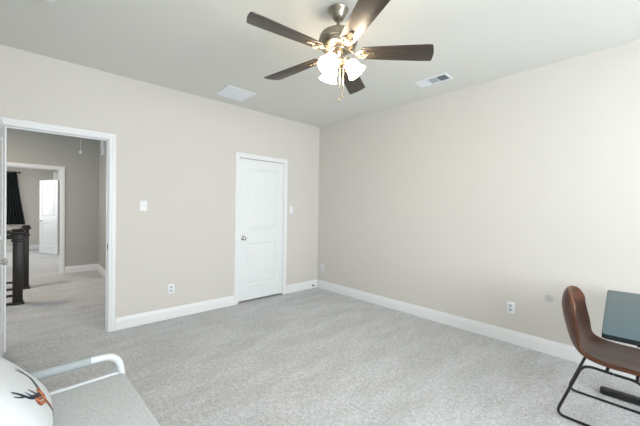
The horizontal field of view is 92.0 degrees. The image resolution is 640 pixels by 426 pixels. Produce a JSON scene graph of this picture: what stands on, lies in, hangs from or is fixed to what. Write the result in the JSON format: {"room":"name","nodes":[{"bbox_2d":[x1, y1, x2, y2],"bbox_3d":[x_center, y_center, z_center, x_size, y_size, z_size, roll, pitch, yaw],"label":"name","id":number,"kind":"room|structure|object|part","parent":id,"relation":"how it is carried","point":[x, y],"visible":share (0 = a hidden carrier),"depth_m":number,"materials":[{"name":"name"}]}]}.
{"room":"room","nodes":[
{"label":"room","id":0,"kind":"room"},
{"bbox_2d":[6,167,55,245],"bbox_3d":[-9.186,-0.273,9.073,4.000,2.740,0.100,0,1,-43],"label":"wall","id":1,"kind":"structure","parent":0,"point":[29,179],"depth_m":9.38,"materials":[{"name":"grey paint"}]},
{"bbox_2d":[6,244,38,250],"bbox_3d":[-8.842,1.048,8.096,2.990,0.130,1.850,0,1,-43],"label":"baseboard","id":2,"kind":"structure","parent":1,"relation":"attached to","point":[30,246],"depth_m":9.39,"materials":[{"name":"white paint"}]},
{"bbox_3d":[-9.590,-1.203,8.544,1.883,0.060,0.096,0,1,-43],"label":"curtain rod","id":3,"kind":"object","parent":1,"relation":"attached to","visible":0},
{"bbox_2d":[6,172,24,224],"bbox_3d":[-9.028,-0.424,9.042,0.589,1.521,0.090,0,1,-43],"label":"curtain","id":4,"kind":"object","parent":3,"relation":"hanging from","point":[14,215],"visible":0.73,"depth_m":9.06,"materials":[{"name":"black fabric"}]},
{"bbox_2d":[7,128,98,266],"bbox_3d":[-6.241,-0.186,5.066,4.495,2.740,0.115,0,1,-43],"label":"wall","id":5,"kind":"structure","parent":0,"point":[23,146],"depth_m":6.19,"materials":[{"name":"grey paint"}]},
{"bbox_2d":[7,162,64,273],"bbox_3d":[-5.425,0.136,5.814,0.959,2.104,0.134,0,1,-43],"label":"door frame","id":6,"kind":"structure","parent":5,"relation":"attached to","point":[61,169],"depth_m":6.06,"materials":[{"name":"white paint"}]},
{"bbox_2d":[56,170,59,245],"bbox_3d":[-6.378,-0.223,8.307,0.910,2.740,4.835,0,1,-43],"label":"wall","id":7,"kind":"structure","parent":0,"point":[56,170],"depth_m":8.44,"materials":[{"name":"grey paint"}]},
{"bbox_2d":[38,180,58,254],"bbox_3d":[-7.419,0.109,8.457,0.820,2.018,0.167,1,1,22],"label":"door","id":8,"kind":"structure","parent":7,"relation":"in","point":[48,220],"depth_m":8.43,"materials":[{"name":"white paint"}]},
{"bbox_2d":[53,172,57,179],"bbox_3d":[-7.841,-0.046,9.149,0.098,2.325,0.040,0,1,-43],"label":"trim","id":9,"kind":"structure","parent":7,"relation":"attached to","point":[55,174],"depth_m":9.12,"materials":[{"name":"white paint"}]},
{"bbox_2d":[98,140,106,269],"bbox_3d":[-3.283,-0.142,5.089,0.115,2.740,3.864,0,1,-43],"label":"wall","id":10,"kind":"structure","parent":0,"point":[102,159],"depth_m":6.11,"materials":[{"name":"grey paint"}]},
{"bbox_2d":[65,264,105,277],"bbox_3d":[-3.545,1.161,4.880,0.544,0.130,3.864,0,1,-43],"label":"baseboard","id":11,"kind":"structure","parent":10,"relation":"attached to","point":[79,268],"depth_m":6.25,"materials":[{"name":"white paint"}]},
{"bbox_2d":[101,141,104,155],"bbox_3d":[-4.196,-1.256,5.964,0.048,0.280,0.210,0,1,-43],"label":"door chime","id":12,"kind":"object","parent":10,"relation":"attached to","point":[102,142],"visible":0.81,"depth_m":5.89,"materials":[{"name":"white plastic"}]},
{"bbox_2d":[0,44,319,317],"bbox_3d":[-1.646,-0.105,3.893,4.539,2.740,0.115,0,1,-43],"label":"wall","id":13,"kind":"structure","parent":0,"point":[176,150],"depth_m":3.68,"materials":[{"name":"grey paint"}]},
{"bbox_2d":[0,117,7,356],"bbox_3d":[-2.571,0.243,2.455,0.167,2.023,0.760,0,1,-42],"label":"door","id":14,"kind":"structure","parent":13,"relation":"in","point":[3,261],"depth_m":2.62,"materials":[{"name":"white paint"}]},
{"bbox_3d":[-2.323,0.358,2.252,0.066,0.064,0.064,0,1,-42],"label":"knob","id":15,"kind":"part","parent":14,"relation":"part of","materials":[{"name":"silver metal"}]},
{"bbox_2d":[0,116,116,351],"bbox_3d":[-2.559,0.206,3.045,0.907,2.108,0.134,0,1,-43],"label":"door frame","id":16,"kind":"structure","parent":13,"relation":"attached to","point":[111,138],"depth_m":3.27,"materials":[{"name":"white paint"}]},
{"bbox_2d":[140,201,146,210],"bbox_3d":[-1.992,-0.081,3.488,0.072,0.116,0.011,0,1,-43],"label":"light switch","id":17,"kind":"object","parent":13,"relation":"attached to","point":[143,204],"visible":1,"depth_m":3.48,"materials":[{"name":"white plastic"}]},
{"bbox_2d":[168,284,173,293],"bbox_3d":[-1.785,0.909,3.704,0.072,0.116,0.010,0,1,-43],"label":"electrical outlet","id":18,"kind":"object","parent":13,"relation":"attached to","point":[170,286],"visible":1,"depth_m":3.70,"materials":[{"name":"white plastic"}]},
{"bbox_2d":[115,280,316,330],"bbox_3d":[-1.621,1.201,3.859,4.299,0.130,0.015,0,1,-43],"label":"baseboard","id":19,"kind":"structure","parent":13,"relation":"attached to","point":[129,321],"depth_m":3.79,"materials":[{"name":"white paint"}]},
{"bbox_2d":[238,158,283,301],"bbox_3d":[-0.841,0.240,4.550,0.758,2.008,0.101,0,1,-43],"label":"door","id":20,"kind":"structure","parent":13,"relation":"in","point":[261,226],"depth_m":4.54,"materials":[{"name":"white paint"}]},
{"bbox_2d":[234,152,287,304],"bbox_3d":[-0.884,0.214,4.591,0.891,2.108,0.134,0,1,-43],"label":"door frame","id":21,"kind":"structure","parent":13,"relation":"attached to","point":[238,155],"depth_m":4.38,"materials":[{"name":"white paint"}]},
{"bbox_2d":[289,206,292,213],"bbox_3d":[-0.457,-0.049,4.905,0.072,0.116,0.011,0,1,-43],"label":"light switch","id":22,"kind":"object","parent":13,"relation":"attached to","point":[290,207],"visible":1,"depth_m":4.90,"materials":[{"name":"white plastic"}]},
{"bbox_2d":[0,0,639,126],"bbox_3d":[0.442,-1.480,1.637,4.539,0.120,6.101,0,1,-43],"label":"ceiling","id":23,"kind":"structure","parent":0,"point":[201,48],"depth_m":2.57,"materials":[{"name":"white paint"}]},
{"bbox_2d":[215,85,255,101],"bbox_3d":[-1.034,-1.460,3.787,0.370,0.010,0.370,0,1,-43],"label":"ceiling vent","id":24,"kind":"object","parent":23,"relation":"in","point":[231,92],"visible":1,"depth_m":3.77,"materials":[{"name":"white metal"}]},
{"bbox_2d":[247,0,433,100],"bbox_3d":[0.090,-1.110,2.154,1.279,0.641,1.297,0,1,-43],"label":"ceiling fan","id":25,"kind":"object","parent":23,"relation":"hanging from","point":[337,41],"visible":1,"depth_m":2.11,"materials":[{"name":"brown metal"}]},
{"bbox_3d":[-0.216,-1.133,1.933,0.516,0.007,0.154,1,10,-35],"label":"blade","id":26,"kind":"part","parent":25,"relation":"part of","materials":[{"name":"brown wood"}]},
{"bbox_3d":[-0.208,-1.119,2.424,0.516,0.007,0.154,-1,10,37],"label":"blade","id":27,"kind":"part","parent":25,"relation":"part of","materials":[{"name":"brown wood"}]},
{"bbox_3d":[0.063,-1.008,2.068,0.141,0.138,0.136,0,1,-43],"label":"lamp shade","id":28,"kind":"part","parent":25,"relation":"part of","materials":[{"name":"white glass"}]},
{"bbox_3d":[0.070,-1.010,2.287,0.136,0.138,0.141,0,1,-43],"label":"lamp shade","id":29,"kind":"part","parent":25,"relation":"part of","materials":[{"name":"white glass"}]},
{"bbox_3d":[0.072,-1.027,2.086,0.067,0.075,0.052,0,1,-43],"label":"bulb","id":30,"kind":"part","parent":25,"relation":"part of","materials":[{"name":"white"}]},
{"bbox_3d":[0.192,-1.067,2.170,0.064,0.053,0.066,0,1,-43],"label":"light arm","id":31,"kind":"part","parent":25,"relation":"part of","materials":[{"name":"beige metal"}]},
{"bbox_3d":[0.261,-1.113,2.569,0.154,0.007,0.516,-13,-6,18],"label":"blade","id":32,"kind":"part","parent":25,"relation":"part of","materials":[{"name":"brown wood"}]},
{"bbox_3d":[0.251,-1.006,2.165,0.137,0.138,0.139,0,1,-43],"label":"lamp shade","id":33,"kind":"part","parent":25,"relation":"part of","materials":[{"name":"white glass"}]},
{"bbox_3d":[0.249,-1.135,1.774,0.154,0.007,0.516,13,-5,-16],"label":"blade","id":34,"kind":"part","parent":25,"relation":"part of","materials":[{"name":"brown wood"}]},
{"bbox_3d":[0.544,-1.123,2.167,0.516,0.007,0.154,0,-14,1],"label":"blade","id":35,"kind":"part","parent":25,"relation":"part of","materials":[{"name":"brown wood"}]},
{"bbox_2d":[414,73,452,87],"bbox_3d":[1.215,-1.421,3.318,0.180,0.011,0.356,0,1,-43],"label":"ceiling vent","id":36,"kind":"object","parent":23,"relation":"in","point":[439,78],"visible":1,"depth_m":3.31,"materials":[{"name":"white metal"}]},
{"bbox_2d":[2,249,639,425],"bbox_3d":[-3.308,1.294,4.464,8.000,0.120,15.400,0,1,-43],"label":"floor","id":37,"kind":"structure","parent":0,"point":[316,356],"depth_m":2.65,"materials":[{"name":"grey carpet"}]},
{"bbox_2d":[6,228,25,305],"bbox_3d":[-4.996,0.713,3.301,2.674,1.018,0.148,0,1,-43],"label":"stair railing","id":38,"kind":"object","parent":37,"relation":"on","point":[16,234],"visible":1,"depth_m":4.12,"materials":[{"name":"brown wood"}]},
{"bbox_3d":[-5.036,0.312,3.255,2.550,0.060,0.060,0,1,-43],"label":"handrail","id":39,"kind":"part","parent":38,"relation":"part of","materials":[{"name":"brown wood"}]},
{"bbox_3d":[-4.068,0.754,4.158,0.128,0.945,0.128,0,1,-43],"label":"newel post","id":40,"kind":"part","parent":38,"relation":"part of","materials":[{"name":"brown wood"}]},
{"bbox_2d":[6,225,30,290],"bbox_3d":[-5.634,0.695,4.073,2.663,1.018,0.126,0,1,-43],"label":"stair railing","id":41,"kind":"object","parent":37,"relation":"on","point":[27,228],"visible":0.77,"depth_m":4.91,"materials":[{"name":"brown wood"}]},
{"bbox_3d":[-4.702,0.736,4.933,0.106,0.945,0.106,0,1,-43],"label":"newel post","id":42,"kind":"part","parent":41,"relation":"part of","materials":[{"name":"brown wood"}]},
{"bbox_2d":[30,353,159,425],"bbox_3d":[-1.111,0.882,1.113,0.964,0.827,0.946,1,1,45],"label":"bench","id":43,"kind":"object","parent":37,"relation":"on","point":[111,399],"visible":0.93,"depth_m":1.48,"materials":[{"name":"grey fabric"}]},
{"bbox_2d":[0,357,52,425],"bbox_3d":[-1.213,0.701,1.164,0.313,0.348,0.470,0,1,-43],"label":"throw pillow","id":44,"kind":"object","parent":43,"relation":"on","point":[24,400],"visible":1,"depth_m":1.13,"materials":[{"name":"white fabric"}]},
{"bbox_2d":[11,370,52,409],"bbox_3d":[-1.114,0.722,1.202,0.117,0.203,0.218,0,1,-43],"label":"print","id":45,"kind":"object","parent":44,"relation":"attached to","point":[27,393],"depth_m":1.17,"materials":[{"name":"orange"}]},
{"bbox_3d":[-1.407,0.903,1.470,0.025,0.025,0.785,1,1,45],"label":"rail","id":46,"kind":"part","parent":43,"relation":"part of","materials":[{"name":"white metal"}]},
{"bbox_2d":[51,374,159,425],"bbox_3d":[-1.068,0.965,1.160,0.880,0.127,0.782,1,1,45],"label":"seat cushion","id":47,"kind":"object","parent":43,"relation":"on","point":[110,399],"depth_m":1.45,"materials":[{"name":"grey fabric"}]},
{"bbox_2d":[557,286,639,425],"bbox_3d":[1.901,0.932,2.012,0.471,0.813,0.512,0,1,-43],"label":"desk chair","id":48,"kind":"object","parent":37,"relation":"on","point":[608,354],"visible":1,"depth_m":2.03,"materials":[{"name":"brown leather"}]},
{"bbox_3d":[1.727,1.144,1.868,0.016,0.388,0.470,0,1,-43],"label":"sled leg","id":49,"kind":"part","parent":48,"relation":"part of","materials":[{"name":"black metal"}]},
{"bbox_3d":[2.039,1.145,2.156,0.016,0.388,0.470,0,1,-43],"label":"sled leg","id":50,"kind":"part","parent":48,"relation":"part of","materials":[{"name":"black metal"}]},
{"bbox_2d":[600,290,639,405],"bbox_3d":[2.049,0.971,1.749,0.704,0.738,1.224,1,1,44],"label":"desk","id":51,"kind":"object","parent":37,"relation":"on","point":[621,321],"visible":1,"depth_m":1.84,"materials":[{"name":"black"}]},
{"bbox_2d":[317,40,639,348],"bbox_3d":[2.064,-0.042,3.129,0.120,2.740,6.041,0,1,-43],"label":"wall","id":52,"kind":"structure","parent":0,"point":[522,188],"depth_m":3.25,"materials":[{"name":"grey paint"}]},
{"bbox_2d":[317,279,635,378],"bbox_3d":[1.955,1.262,3.142,0.015,0.130,5.921,0,1,-43],"label":"baseboard","id":53,"kind":"structure","parent":52,"relation":"attached to","point":[557,349],"depth_m":3.39,"materials":[{"name":"white paint"}]},
{"bbox_2d":[507,301,514,313],"bbox_3d":[1.948,0.966,3.155,0.010,0.116,0.072,0,1,-43],"label":"electrical outlet","id":54,"kind":"object","parent":52,"relation":"attached to","point":[510,305],"visible":1,"depth_m":3.15,"materials":[{"name":"white plastic"}]},
{"bbox_2d":[545,295,552,301],"bbox_3d":[2.168,0.807,2.923,0.001,0.068,0.068,0,1,-43],"label":"wall cap","id":55,"kind":"object","parent":52,"relation":"attached to","point":[549,298],"visible":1,"depth_m":2.92,"materials":[{"name":"grey paint"}]}
]}

